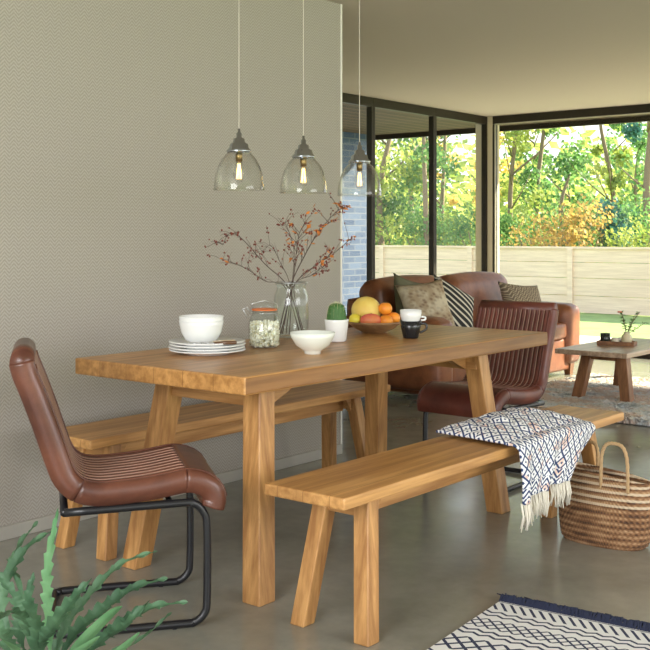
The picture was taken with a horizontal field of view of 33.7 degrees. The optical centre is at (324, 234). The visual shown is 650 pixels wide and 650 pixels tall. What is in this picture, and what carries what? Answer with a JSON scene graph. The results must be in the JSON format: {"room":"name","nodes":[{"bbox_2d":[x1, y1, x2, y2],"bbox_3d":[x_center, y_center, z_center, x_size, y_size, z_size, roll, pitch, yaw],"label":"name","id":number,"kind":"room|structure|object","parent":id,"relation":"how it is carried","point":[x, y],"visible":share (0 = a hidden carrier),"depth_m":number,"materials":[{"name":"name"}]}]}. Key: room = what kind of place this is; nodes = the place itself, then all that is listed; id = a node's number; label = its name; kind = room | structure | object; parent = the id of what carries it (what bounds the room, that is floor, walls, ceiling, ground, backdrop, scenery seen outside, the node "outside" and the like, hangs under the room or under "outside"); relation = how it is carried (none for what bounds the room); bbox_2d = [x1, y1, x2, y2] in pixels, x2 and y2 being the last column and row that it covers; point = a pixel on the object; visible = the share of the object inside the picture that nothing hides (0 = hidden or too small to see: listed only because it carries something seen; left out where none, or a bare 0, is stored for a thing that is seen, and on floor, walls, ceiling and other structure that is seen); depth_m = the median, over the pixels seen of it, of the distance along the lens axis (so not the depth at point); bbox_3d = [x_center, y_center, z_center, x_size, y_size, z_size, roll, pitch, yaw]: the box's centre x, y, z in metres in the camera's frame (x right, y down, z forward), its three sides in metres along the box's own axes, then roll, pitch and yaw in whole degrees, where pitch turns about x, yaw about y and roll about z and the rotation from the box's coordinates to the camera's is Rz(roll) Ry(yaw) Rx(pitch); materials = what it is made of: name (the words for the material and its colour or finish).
{"room":"dining room","nodes":[
{"label":"dining room","id":0,"kind":"room"},
{"bbox_2d":[0,0,339,526],"bbox_3d":[-2.228,-0.032,3.205,0.140,2.490,7.167,0,0,39],"label":"wall","id":1,"kind":"structure","parent":0,"point":[119,118],"depth_m":4.86,"materials":[{"name":"beige paint"}]},
{"bbox_2d":[0,444,341,540],"bbox_3d":[-2.168,1.185,3.156,0.015,0.055,7.167,0,0,39],"label":"baseboard","id":2,"kind":"structure","parent":1,"relation":"attached to","point":[18,529],"depth_m":5.17,"materials":[{"name":"beige paint"}]},
{"bbox_2d":[340,4,341,443],"bbox_3d":[0.036,-0.032,5.990,0.144,2.490,0.012,0,0,39],"label":"trim","id":3,"kind":"structure","parent":1,"relation":"attached to","point":[340,4],"depth_m":5.94,"materials":[{"name":"white paint"}]},
{"bbox_2d":[0,355,649,649],"bbox_3d":[1.638,1.288,3.636,10.040,0.150,12.710,0,0,39],"label":"floor","id":4,"kind":"structure","parent":0,"point":[445,560],"depth_m":3.91,"materials":[{"name":"concrete"}]},
{"bbox_2d":[0,509,187,649],"bbox_3d":[-0.531,0.907,2.359,0.434,0.611,0.749,0,0,-13],"label":"potted fern","id":5,"kind":"object","parent":4,"relation":"on","point":[26,622],"visible":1,"depth_m":2.38,"materials":[{"name":"green plant"}]},
{"bbox_2d":[9,337,226,638],"bbox_3d":[-0.672,0.779,3.456,0.654,0.870,0.460,0,0,-15],"label":"dining chair","id":6,"kind":"object","parent":4,"relation":"on","point":[122,481],"visible":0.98,"depth_m":3.29,"materials":[{"name":"brown leather"}]},
{"bbox_2d":[55,380,389,560],"bbox_3d":[-0.384,0.983,4.746,0.310,0.460,1.885,0,0,39],"label":"bench","id":7,"kind":"object","parent":4,"relation":"on","point":[197,422],"visible":0.74,"depth_m":4.51,"materials":[{"name":"brown wood"}]},
{"bbox_2d":[75,324,546,606],"bbox_3d":[0.057,0.828,4.363,0.840,0.770,2.000,0,0,39],"label":"dining table","id":8,"kind":"object","parent":4,"relation":"on","point":[254,379],"visible":0.94,"depth_m":3.86,"materials":[{"name":"brown wood"}]},
{"bbox_2d":[169,347,245,355],"bbox_3d":[-0.436,0.433,3.984,0.285,0.019,0.285,0,0,39],"label":"dinner plate","id":9,"kind":"object","parent":8,"relation":"on","point":[244,348],"visible":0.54,"depth_m":3.90,"materials":[{"name":"white ceramic"}]},
{"bbox_2d":[168,345,244,352],"bbox_3d":[-0.439,0.422,3.980,0.285,0.019,0.285,0,0,39],"label":"dinner plate","id":10,"kind":"object","parent":9,"relation":"on","point":[169,346],"visible":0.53,"depth_m":3.90,"materials":[{"name":"white ceramic"}]},
{"bbox_2d":[169,342,245,349],"bbox_3d":[-0.436,0.412,3.984,0.285,0.019,0.285,0,0,39],"label":"dinner plate","id":11,"kind":"object","parent":10,"relation":"on","point":[242,343],"visible":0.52,"depth_m":3.90,"materials":[{"name":"white ceramic"}]},
{"bbox_2d":[168,337,244,346],"bbox_3d":[-0.438,0.402,3.982,0.285,0.019,0.285,0,0,39],"label":"dinner plate","id":12,"kind":"object","parent":11,"relation":"on","point":[181,341],"visible":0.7,"depth_m":3.96,"materials":[{"name":"white ceramic"}]},
{"bbox_2d":[179,320,223,343],"bbox_3d":[-0.460,0.360,3.984,0.166,0.086,0.166,0,0,39],"label":"bowl","id":13,"kind":"object","parent":12,"relation":"on","point":[191,331],"visible":0.8,"depth_m":3.92,"materials":[{"name":"white ceramic"}]},
{"bbox_2d":[179,314,223,321],"bbox_3d":[-0.460,0.345,3.984,0.166,0.086,0.166,0,0,39],"label":"bowl","id":14,"kind":"object","parent":13,"relation":"in","point":[193,317],"visible":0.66,"depth_m":3.93,"materials":[{"name":"white ceramic"}]},
{"bbox_2d":[188,339,234,342],"bbox_3d":[-0.411,0.390,3.897,0.170,0.016,0.018,0,0,-9],"label":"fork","id":15,"kind":"object","parent":12,"relation":"on","point":[231,339],"visible":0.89,"depth_m":3.90,"materials":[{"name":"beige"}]},
{"bbox_2d":[190,341,236,344],"bbox_3d":[-0.405,0.390,3.869,0.174,0.016,0.029,0,0,6],"label":"spoon","id":16,"kind":"object","parent":12,"relation":"on","point":[217,342],"visible":1,"depth_m":3.86,"materials":[{"name":"brown"}]},
{"bbox_2d":[243,300,279,347],"bbox_3d":[-0.240,0.350,4.221,0.130,0.185,0.126,0,0,39],"label":"storage jar","id":17,"kind":"object","parent":8,"relation":"on","point":[263,334],"visible":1,"depth_m":4.18,"materials":[{"name":"clear glass"}]},
{"bbox_2d":[274,281,308,337],"bbox_3d":[-0.146,0.323,4.627,0.152,0.239,0.152,0,0,39],"label":"glass vase","id":18,"kind":"object","parent":8,"relation":"on","point":[277,282],"visible":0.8,"depth_m":4.61,"materials":[{"name":"clear glass"}]},
{"bbox_2d":[204,227,301,329],"bbox_3d":[-0.311,0.198,4.583,0.417,0.466,0.155,0,0,8],"label":"branch","id":19,"kind":"object","parent":18,"relation":"in","point":[237,232],"visible":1,"depth_m":4.61,"materials":[{"name":"brown plant"}]},
{"bbox_2d":[207,249,298,330],"bbox_3d":[-0.324,0.247,4.635,0.428,0.368,0.190,0,0,20],"label":"branch","id":20,"kind":"object","parent":18,"relation":"in","point":[227,262],"visible":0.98,"depth_m":4.61,"materials":[{"name":"brown plant"}]},
{"bbox_2d":[249,226,289,332],"bbox_3d":[-0.243,0.195,4.612,0.175,0.471,0.130,0,0,17],"label":"branch","id":21,"kind":"object","parent":18,"relation":"in","point":[266,226],"visible":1,"depth_m":4.62,"materials":[{"name":"brown plant"}]},
{"bbox_2d":[269,209,306,333],"bbox_3d":[-0.161,0.158,4.668,0.141,0.545,0.111,0,0,-24],"label":"branch","id":22,"kind":"object","parent":18,"relation":"in","point":[283,223],"visible":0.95,"depth_m":4.64,"materials":[{"name":"brown plant"}]},
{"bbox_2d":[280,209,316,333],"bbox_3d":[-0.117,0.160,4.610,0.172,0.543,0.098,0,0,15],"label":"branch","id":23,"kind":"object","parent":18,"relation":"in","point":[313,211],"visible":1,"depth_m":4.62,"materials":[{"name":"brown plant"}]},
{"bbox_2d":[294,250,335,328],"bbox_3d":[-0.034,0.248,4.566,0.156,0.366,0.175,0,0,-20],"label":"branch","id":24,"kind":"object","parent":18,"relation":"in","point":[315,267],"visible":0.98,"depth_m":4.60,"materials":[{"name":"brown plant"}]},
{"bbox_2d":[279,193,351,329],"bbox_3d":[0.008,0.122,4.679,0.232,0.617,0.387,0,0,39],"label":"branch","id":25,"kind":"object","parent":18,"relation":"in","point":[340,205],"visible":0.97,"depth_m":4.62,"materials":[{"name":"brown plant"}]},
{"bbox_2d":[282,222,356,333],"bbox_3d":[-0.025,0.189,4.611,0.326,0.484,0.086,0,0,1],"label":"branch","id":26,"kind":"object","parent":18,"relation":"in","point":[348,239],"visible":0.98,"depth_m":4.62,"materials":[{"name":"brown plant"}]},
{"bbox_2d":[290,330,334,354],"bbox_3d":[-0.046,0.403,3.982,0.169,0.080,0.169,0,0,39],"label":"footed bowl","id":27,"kind":"object","parent":8,"relation":"on","point":[312,342],"visible":1,"depth_m":3.93,"materials":[{"name":"white ceramic"}]},
{"bbox_2d":[324,301,348,341],"bbox_3d":[0.048,0.359,4.437,0.101,0.168,0.101,0,0,39],"label":"cactus pot","id":28,"kind":"object","parent":8,"relation":"on","point":[336,321],"visible":1,"depth_m":4.40,"materials":[{"name":"white ceramic"}]},
{"bbox_2d":[348,321,399,333],"bbox_3d":[0.223,0.416,4.843,0.248,0.052,0.248,0,0,39],"label":"fruit bowl","id":29,"kind":"object","parent":8,"relation":"on","point":[373,328],"visible":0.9,"depth_m":4.76,"materials":[{"name":"brown wood"}]},
{"bbox_2d":[349,313,360,322],"bbox_3d":[0.135,0.381,4.808,0.058,0.054,0.056,0,0,20],"label":"lemon","id":30,"kind":"object","parent":29,"relation":"in","point":[354,317],"visible":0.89,"depth_m":4.79,"materials":[{"name":"yellow food"}]},
{"bbox_2d":[351,296,380,322],"bbox_3d":[0.188,0.342,4.875,0.136,0.131,0.136,0,0,39],"label":"melon","id":31,"kind":"object","parent":29,"relation":"in","point":[362,306],"visible":0.58,"depth_m":4.83,"materials":[{"name":"yellow food"}]},
{"bbox_2d":[360,313,380,322],"bbox_3d":[0.205,0.381,4.785,0.097,0.064,0.065,0,0,0],"label":"mango","id":32,"kind":"object","parent":29,"relation":"in","point":[367,318],"visible":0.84,"depth_m":4.76,"materials":[{"name":"red food"}]},
{"bbox_2d":[381,315,392,322],"bbox_3d":[0.273,0.388,4.791,0.062,0.056,0.062,0,0,39],"label":"orange","id":33,"kind":"object","parent":29,"relation":"in","point":[385,318],"visible":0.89,"depth_m":4.77,"materials":[{"name":"orange food"}]},
{"bbox_2d":[388,312,399,322],"bbox_3d":[0.311,0.380,4.853,0.060,0.054,0.060,0,0,39],"label":"orange","id":34,"kind":"object","parent":29,"relation":"in","point":[395,316],"visible":0.59,"depth_m":4.83,"materials":[{"name":"orange food"}]},
{"bbox_2d":[379,302,391,314],"bbox_3d":[0.273,0.333,4.843,0.062,0.061,0.062,0,0,39],"label":"orange","id":35,"kind":"object","parent":34,"relation":"on","point":[385,308],"visible":0.94,"depth_m":4.82,"materials":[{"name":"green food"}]},
{"bbox_2d":[400,320,427,338],"bbox_3d":[0.374,0.405,4.578,0.113,0.075,0.095,0,0,39],"label":"cup","id":36,"kind":"object","parent":8,"relation":"on","point":[410,329],"visible":0.97,"depth_m":4.55,"materials":[{"name":"black ceramic"}]},
{"bbox_2d":[400,309,425,320],"bbox_3d":[0.369,0.360,4.583,0.094,0.077,0.096,0,0,-34],"label":"cup","id":37,"kind":"object","parent":36,"relation":"in","point":[405,314],"visible":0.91,"depth_m":4.55,"materials":[{"name":"white ceramic"}]},
{"bbox_2d":[342,93,372,280],"bbox_3d":[0.099,-0.032,9.609,0.060,2.490,1.045,0,0,39],"label":"window","id":38,"kind":"structure","parent":4,"relation":"on","point":[352,99],"depth_m":9.98,"materials":[{"name":"brown metal"}]},
{"bbox_2d":[373,98,434,278],"bbox_3d":[0.758,-0.032,10.421,0.060,2.490,1.045,0,0,39],"label":"window","id":39,"kind":"structure","parent":4,"relation":"on","point":[383,104],"depth_m":10.79,"materials":[{"name":"brown metal"}]},
{"bbox_2d":[265,405,623,646],"bbox_3d":[0.543,0.983,3.900,0.310,0.460,1.930,0,0,39],"label":"bench","id":40,"kind":"object","parent":4,"relation":"on","point":[359,487],"visible":0.65,"depth_m":3.33,"materials":[{"name":"brown wood"}]},
{"bbox_2d":[436,407,595,532],"bbox_3d":[0.746,0.857,4.101,0.414,0.355,0.674,0,0,39],"label":"throw blanket","id":41,"kind":"object","parent":40,"relation":"on","point":[549,444],"visible":1,"depth_m":3.94,"materials":[{"name":"beige fabric"}]},
{"bbox_2d":[435,108,486,275],"bbox_3d":[1.412,-0.032,11.226,0.060,2.490,1.030,0,0,39],"label":"window","id":42,"kind":"structure","parent":4,"relation":"on","point":[439,113],"depth_m":11.59,"materials":[{"name":"brown metal"}]},
{"bbox_2d":[345,271,579,393],"bbox_3d":[1.162,0.768,8.769,0.930,0.890,2.330,0,0,39],"label":"sofa","id":43,"kind":"object","parent":4,"relation":"on","point":[480,285],"visible":0.2,"depth_m":8.97,"materials":[{"name":"brown leather"}]},
{"bbox_2d":[359,275,442,312],"bbox_3d":[0.653,0.583,8.577,0.321,0.520,1.000,0,0,39],"label":"cushion","id":44,"kind":"object","parent":43,"relation":"on","point":[380,289],"depth_m":8.22,"materials":[{"name":"leather"}]},
{"bbox_2d":[393,273,423,313],"bbox_3d":[0.669,0.533,8.216,0.181,0.489,0.509,0,0,39],"label":"cushion","id":45,"kind":"object","parent":43,"relation":"on","point":[398,280],"visible":0.17,"depth_m":8.12,"materials":[{"name":"green fabric"}]},
{"bbox_2d":[395,279,455,325],"bbox_3d":[0.760,0.553,8.014,0.464,0.438,0.225,0,0,-30],"label":"cushion","id":46,"kind":"object","parent":43,"relation":"on","point":[430,298],"visible":0.57,"depth_m":7.96,"materials":[{"name":"beige fabric"}]},
{"bbox_2d":[434,275,473,326],"bbox_3d":[1.001,0.578,8.372,0.568,0.540,0.252,0,0,-29],"label":"cushion","id":47,"kind":"object","parent":43,"relation":"on","point":[461,304],"visible":0.52,"depth_m":8.33,"materials":[{"name":"fabric"}]},
{"bbox_2d":[440,271,507,321],"bbox_3d":[1.283,0.583,9.354,0.321,0.520,1.000,0,0,39],"label":"cushion","id":48,"kind":"object","parent":43,"relation":"on","point":[480,285],"depth_m":9.21,"materials":[{"name":"leather"}]},
{"bbox_2d":[497,281,540,301],"bbox_3d":[1.714,0.613,9.248,0.473,0.425,0.259,0,0,-26],"label":"cushion","id":49,"kind":"object","parent":43,"relation":"on","point":[509,292],"visible":0.44,"depth_m":9.22,"materials":[{"name":"beige fabric"}]},
{"bbox_2d":[473,321,565,339],"bbox_3d":[1.523,0.823,9.062,0.720,0.190,0.900,0,0,39],"label":"seat cushion","id":50,"kind":"object","parent":43,"relation":"on","point":[560,334],"depth_m":9.09,"materials":[{"name":"leather"}]},
{"bbox_2d":[476,116,498,272],"bbox_3d":[1.772,-0.032,11.694,0.210,2.490,0.150,0,0,39],"label":"trim","id":51,"kind":"structure","parent":4,"relation":"on","point":[489,119],"depth_m":11.61,"materials":[{"name":"beige paint"}]},
{"bbox_2d":[417,300,558,491],"bbox_3d":[0.815,0.779,5.319,0.460,0.870,0.654,0,0,39],"label":"dining chair","id":52,"kind":"object","parent":4,"relation":"on","point":[519,377],"visible":0.69,"depth_m":5.35,"materials":[{"name":"leather"}]},
{"bbox_2d":[427,593,649,649],"bbox_3d":[0.681,1.197,2.522,1.372,0.030,1.656,0,0,34],"label":"patterned rug","id":53,"kind":"object","parent":4,"relation":"on","point":[512,623],"visible":1,"depth_m":3.25,"materials":[{"name":"white fabric"}]},
{"bbox_2d":[493,104,649,358],"bbox_3d":[3.101,-0.032,10.553,3.290,2.490,0.066,0,0,39],"label":"window","id":54,"kind":"structure","parent":4,"relation":"on","point":[643,108],"depth_m":11.24,"materials":[{"name":"brown metal"}]},
{"bbox_2d":[503,373,649,425],"bbox_3d":[2.341,1.188,7.736,1.921,0.048,2.002,0,0,39],"label":"shaggy rug","id":55,"kind":"object","parent":4,"relation":"on","point":[601,393],"visible":0.58,"depth_m":7.68,"materials":[{"name":"beige carpet"}]},
{"bbox_2d":[555,337,649,401],"bbox_3d":[2.200,1.003,7.913,0.540,0.380,1.120,0,0,39],"label":"coffee table","id":56,"kind":"object","parent":55,"relation":"on","point":[589,352],"visible":0.74,"depth_m":7.60,"materials":[{"name":"brown wood"}]},
{"bbox_2d":[597,340,636,346],"bbox_3d":[2.148,0.797,7.885,0.268,0.030,0.128,0,0,27],"label":"wooden tray","id":57,"kind":"object","parent":56,"relation":"on","point":[599,342],"visible":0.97,"depth_m":7.83,"materials":[{"name":"brown wood"}]},
{"bbox_2d":[600,333,609,340],"bbox_3d":[2.072,0.766,7.923,0.072,0.075,0.072,0,0,39],"label":"glass","id":58,"kind":"object","parent":57,"relation":"on","point":[603,336],"visible":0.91,"depth_m":7.89,"materials":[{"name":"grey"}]},
{"bbox_2d":[611,337,619,341],"bbox_3d":[2.139,0.781,7.889,0.060,0.045,0.060,0,0,39],"label":"pillar candle","id":59,"kind":"object","parent":57,"relation":"on","point":[614,339],"visible":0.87,"depth_m":7.87,"materials":[{"name":"beige wax"}]},
{"bbox_2d":[621,332,632,341],"bbox_3d":[2.210,0.759,7.853,0.083,0.090,0.084,0,0,39],"label":"vase","id":60,"kind":"object","parent":57,"relation":"on","point":[626,337],"visible":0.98,"depth_m":7.83,"materials":[{"name":"beige ceramic"}]},
{"bbox_2d":[617,311,648,332],"bbox_3d":[2.239,0.642,7.821,0.180,0.186,0.238,0,0,1],"label":"posy","id":61,"kind":"object","parent":60,"relation":"in","point":[619,312],"visible":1,"depth_m":7.86,"materials":[{"name":"green plant"}]},
{"bbox_2d":[558,440,649,550],"bbox_3d":[1.110,1.007,4.232,0.391,0.412,0.215,0,0,39],"label":"woven basket","id":62,"kind":"object","parent":4,"relation":"on","point":[608,508],"visible":0.81,"depth_m":4.15,"materials":[{"name":"brown wicker"}]},
{"bbox_2d":[342,131,366,314],"bbox_3d":[-1.225,0.028,11.699,0.250,2.610,5.620,0,0,39],"label":"wall","id":63,"kind":"structure","parent":0,"point":[354,255],"depth_m":13.45,"materials":[{"name":"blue brick"}]},
{"bbox_2d":[326,0,649,116],"bbox_3d":[1.638,-1.377,3.636,10.040,0.200,12.710,0,0,39],"label":"ceiling","id":64,"kind":"structure","parent":0,"point":[487,58],"depth_m":7.60,"materials":[{"name":"beige paint"}]},
{"bbox_2d":[213,129,264,190],"bbox_3d":[-0.313,-0.719,3.898,0.188,1.116,0.188,0,0,39],"label":"pendant lamp","id":65,"kind":"object","parent":64,"relation":"hanging from","point":[238,146],"visible":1,"depth_m":3.88,"materials":[{"name":"clear glass"}]},
{"bbox_2d":[235,152,242,161],"bbox_3d":[-0.313,-0.282,3.898,0.026,0.034,0.026,0,0,39],"label":"socket","id":66,"kind":"object","parent":65,"relation":"attached to","point":[238,155],"depth_m":3.89,"materials":[{"name":"gold metal"}]},
{"bbox_2d":[279,0,326,193],"bbox_3d":[-0.084,-0.719,4.180,0.188,1.116,0.188,0,0,39],"label":"pendant lamp","id":67,"kind":"object","parent":64,"relation":"hanging from","point":[303,152],"visible":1,"depth_m":4.17,"materials":[{"name":"clear glass"}]},
{"bbox_2d":[300,158,306,166],"bbox_3d":[-0.084,-0.282,4.180,0.026,0.034,0.026,0,0,39],"label":"socket","id":68,"kind":"object","parent":67,"relation":"attached to","point":[303,161],"depth_m":4.17,"materials":[{"name":"gold metal"}]},
{"bbox_2d":[337,0,381,196],"bbox_3d":[0.144,-0.719,4.460,0.188,1.116,0.188,0,0,39],"label":"pendant lamp","id":69,"kind":"object","parent":64,"relation":"hanging from","point":[359,157],"visible":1,"depth_m":4.45,"materials":[{"name":"clear glass"}]},
{"bbox_2d":[356,163,362,170],"bbox_3d":[0.144,-0.282,4.460,0.026,0.034,0.026,0,0,39],"label":"socket","id":70,"kind":"object","parent":69,"relation":"attached to","point":[359,165],"depth_m":4.45,"materials":[{"name":"gold metal"}]},
{"bbox_2d":[342,103,649,134],"bbox_3d":[2.675,-1.377,7.102,13.800,0.200,7.800,0,0,39],"label":"soffit","id":71,"kind":"structure","parent":0,"point":[386,121],"depth_m":12.21,"materials":[{"name":"beige paint"}]},
{"bbox_2d":[375,115,649,139],"bbox_3d":[5.129,-1.357,10.172,13.860,0.280,0.060,0,0,39],"label":"roof fascia","id":72,"kind":"object","parent":71,"relation":"attached to","point":[634,119],"depth_m":12.35,"materials":[{"name":"brown metal"}]},
{"label":"outside","id":73,"kind":"structure","parent":0,"visible":0},
{"bbox_2d":[563,277,649,338],"bbox_3d":[7.996,1.453,25.711,200.000,0.220,170.000,0,0,39],"label":"lawn","id":74,"kind":"structure","parent":73,"point":[591,324],"depth_m":15.84,"materials":[{"name":"green plant"}]},
{"bbox_2d":[375,209,410,244],"bbox_3d":[0.991,0.268,24.390,1.636,2.264,2.191,0,0,39],"label":"shrub","id":75,"kind":"object","parent":74,"relation":"on","point":[395,237],"visible":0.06,"depth_m":24.40,"materials":[{"name":"green plant"}]},
{"bbox_2d":[375,137,426,244],"bbox_3d":[0.722,-2.798,26.156,3.657,8.493,4.661,0,0,-20],"label":"tree","id":76,"kind":"object","parent":74,"relation":"on","point":[418,138],"visible":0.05,"depth_m":25.58,"materials":[{"name":"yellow plant"}]},
{"bbox_2d":[375,139,428,272],"bbox_3d":[1.509,-2.257,24.016,2.806,7.416,2.366,0,0,-35],"label":"tree","id":77,"kind":"object","parent":74,"relation":"on","point":[380,232],"visible":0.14,"depth_m":23.83,"materials":[{"name":"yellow plant"}]},
{"bbox_2d":[375,184,428,273],"bbox_3d":[1.425,0.176,24.543,1.990,2.728,2.154,0,0,39],"label":"shrub","id":78,"kind":"object","parent":74,"relation":"on","point":[395,204],"visible":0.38,"depth_m":24.16,"materials":[{"name":"green plant"}]},
{"bbox_2d":[375,135,462,273],"bbox_3d":[2.481,-2.713,30.120,3.102,8.334,3.320,0,0,39],"label":"tree","id":79,"kind":"object","parent":74,"relation":"on","point":[441,137],"visible":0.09,"depth_m":30.00,"materials":[{"name":"green plant"}]},
{"bbox_2d":[388,137,460,274],"bbox_3d":[2.131,-1.857,22.981,1.756,6.606,2.173,0,0,39],"label":"tree","id":80,"kind":"object","parent":74,"relation":"on","point":[424,149],"visible":0.2,"depth_m":23.10,"materials":[{"name":"green plant"}]},
{"bbox_2d":[397,204,467,273],"bbox_3d":[2.277,0.461,23.266,1.736,2.353,1.682,0,0,-5],"label":"shrub","id":81,"kind":"object","parent":74,"relation":"on","point":[420,219],"visible":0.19,"depth_m":22.95,"materials":[{"name":"green plant"}]},
{"bbox_2d":[416,135,461,274],"bbox_3d":[3.365,-1.955,30.972,2.201,7.290,1.439,0,0,20],"label":"tree","id":82,"kind":"object","parent":74,"relation":"on","point":[454,200],"visible":0.07,"depth_m":30.85,"materials":[{"name":"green plant"}]},
{"bbox_2d":[416,210,475,245],"bbox_3d":[2.692,0.460,23.487,1.624,2.038,1.533,0,0,11],"label":"shrub","id":83,"kind":"object","parent":74,"relation":"on","point":[444,219],"visible":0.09,"depth_m":23.46,"materials":[{"name":"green plant"}]},
{"bbox_2d":[416,197,513,260],"bbox_3d":[3.007,0.531,22.150,1.863,2.616,2.019,0,0,39],"label":"shrub","id":84,"kind":"object","parent":74,"relation":"on","point":[458,232],"visible":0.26,"depth_m":22.20,"materials":[{"name":"green plant"}]},
{"bbox_2d":[467,132,524,242],"bbox_3d":[4.171,-2.658,27.015,1.536,8.206,1.899,0,0,39],"label":"tree","id":85,"kind":"object","parent":74,"relation":"on","point":[504,164],"visible":0.07,"depth_m":26.96,"materials":[{"name":"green plant"}]},
{"bbox_2d":[375,122,646,246],"bbox_3d":[6.996,0.510,54.181,30.027,17.039,48.317,0,0,-31],"label":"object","id":86,"kind":"object","parent":74,"relation":"on","point":[464,187],"visible":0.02,"depth_m":45.33,"materials":[{"name":"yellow plant"}]},
{"bbox_2d":[375,245,649,315],"bbox_3d":[5.279,0.775,17.606,30.000,1.135,0.090,0,0,39],"label":"fence","id":87,"kind":"object","parent":74,"relation":"on","point":[620,264],"visible":0.3,"depth_m":18.51,"materials":[{"name":"beige wood"}]},
{"bbox_2d":[499,206,548,276],"bbox_3d":[3.947,0.581,21.962,1.457,2.360,1.932,0,0,14],"label":"shrub","id":88,"kind":"object","parent":74,"relation":"on","point":[505,219],"visible":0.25,"depth_m":21.87,"materials":[{"name":"green plant"}]},
{"bbox_2d":[499,128,560,243],"bbox_3d":[4.151,-2.057,23.940,1.880,7.251,2.033,0,0,-32],"label":"tree","id":89,"kind":"object","parent":74,"relation":"on","point":[517,136],"visible":0.22,"depth_m":23.79,"materials":[{"name":"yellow plant"}]},
{"bbox_2d":[499,128,565,241],"bbox_3d":[5.456,-2.250,27.995,1.949,7.395,1.809,0,0,3],"label":"tree","id":90,"kind":"object","parent":74,"relation":"on","point":[524,176],"visible":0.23,"depth_m":27.84,"materials":[{"name":"green plant"}]},
{"bbox_2d":[504,207,577,295],"bbox_3d":[4.151,0.580,20.834,1.692,2.208,1.986,0,0,39],"label":"shrub","id":91,"kind":"object","parent":74,"relation":"on","point":[517,230],"visible":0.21,"depth_m":20.33,"materials":[{"name":"orange plant"}]},
{"bbox_2d":[517,202,603,295],"bbox_3d":[4.741,0.548,21.456,1.439,2.401,2.012,0,0,-41],"label":"shrub","id":92,"kind":"object","parent":74,"relation":"on","point":[571,203],"visible":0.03,"depth_m":21.36,"materials":[{"name":"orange plant"}]},
{"bbox_2d":[523,131,601,277],"bbox_3d":[5.920,-0.537,26.088,2.196,3.987,2.337,0,0,10],"label":"tree","id":93,"kind":"object","parent":74,"relation":"on","point":[581,160],"visible":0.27,"depth_m":26.13,"materials":[{"name":"green plant"}]},
{"bbox_2d":[532,191,616,296],"bbox_3d":[4.795,0.428,20.090,2.017,2.482,1.545,0,0,39],"label":"shrub","id":94,"kind":"object","parent":74,"relation":"on","point":[575,236],"visible":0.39,"depth_m":19.86,"materials":[{"name":"orange plant"}]},
{"bbox_2d":[568,125,634,246],"bbox_3d":[6.484,-2.130,24.833,1.356,7.149,1.919,0,0,39],"label":"tree","id":95,"kind":"object","parent":74,"relation":"on","point":[613,180],"visible":0.2,"depth_m":24.89,"materials":[{"name":"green plant"}]},
{"bbox_2d":[558,197,648,296],"bbox_3d":[5.427,0.594,20.782,1.731,2.624,1.904,0,0,16],"label":"shrub","id":96,"kind":"object","parent":74,"relation":"on","point":[590,203],"visible":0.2,"depth_m":20.50,"materials":[{"name":"green plant"}]},
{"bbox_2d":[589,215,649,297],"bbox_3d":[5.379,0.660,18.826,1.624,2.022,1.770,0,0,39],"label":"shrub","id":97,"kind":"object","parent":74,"relation":"on","point":[627,236],"visible":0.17,"depth_m":18.54,"materials":[{"name":"yellow plant"}]},
{"bbox_2d":[593,122,649,296],"bbox_3d":[6.343,-2.032,21.071,2.546,7.472,2.194,0,0,18],"label":"tree","id":98,"kind":"object","parent":74,"relation":"on","point":[633,131],"visible":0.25,"depth_m":20.78,"materials":[{"name":"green plant"}]},
{"bbox_2d":[596,122,647,263],"bbox_3d":[8.907,-2.440,31.030,2.225,8.049,1.895,0,0,0],"label":"tree","id":99,"kind":"object","parent":74,"relation":"on","point":[634,193],"visible":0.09,"depth_m":30.85,"materials":[{"name":"green plant"}]},
{"bbox_2d":[609,122,646,212],"bbox_3d":[8.322,-2.501,23.865,4.821,7.919,4.613,0,0,39],"label":"tree","id":100,"kind":"object","parent":74,"relation":"on","point":[640,178],"visible":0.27,"depth_m":23.52,"materials":[{"name":"green plant"}]},
{"bbox_2d":[613,183,649,263],"bbox_3d":[6.065,0.354,18.973,1.702,2.523,1.951,0,0,-23],"label":"shrub","id":101,"kind":"object","parent":74,"relation":"on","point":[640,197],"visible":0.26,"depth_m":19.10,"materials":[{"name":"green plant"}]},
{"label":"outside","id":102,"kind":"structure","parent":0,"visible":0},
{"bbox_2d":[580,335,611,343],"bbox_3d":[4.287,1.283,6.470,17.500,0.100,8.850,0,0,39],"label":"patio","id":103,"kind":"structure","parent":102,"point":[583,339],"depth_m":12.60,"materials":[{"name":"beige stone"}]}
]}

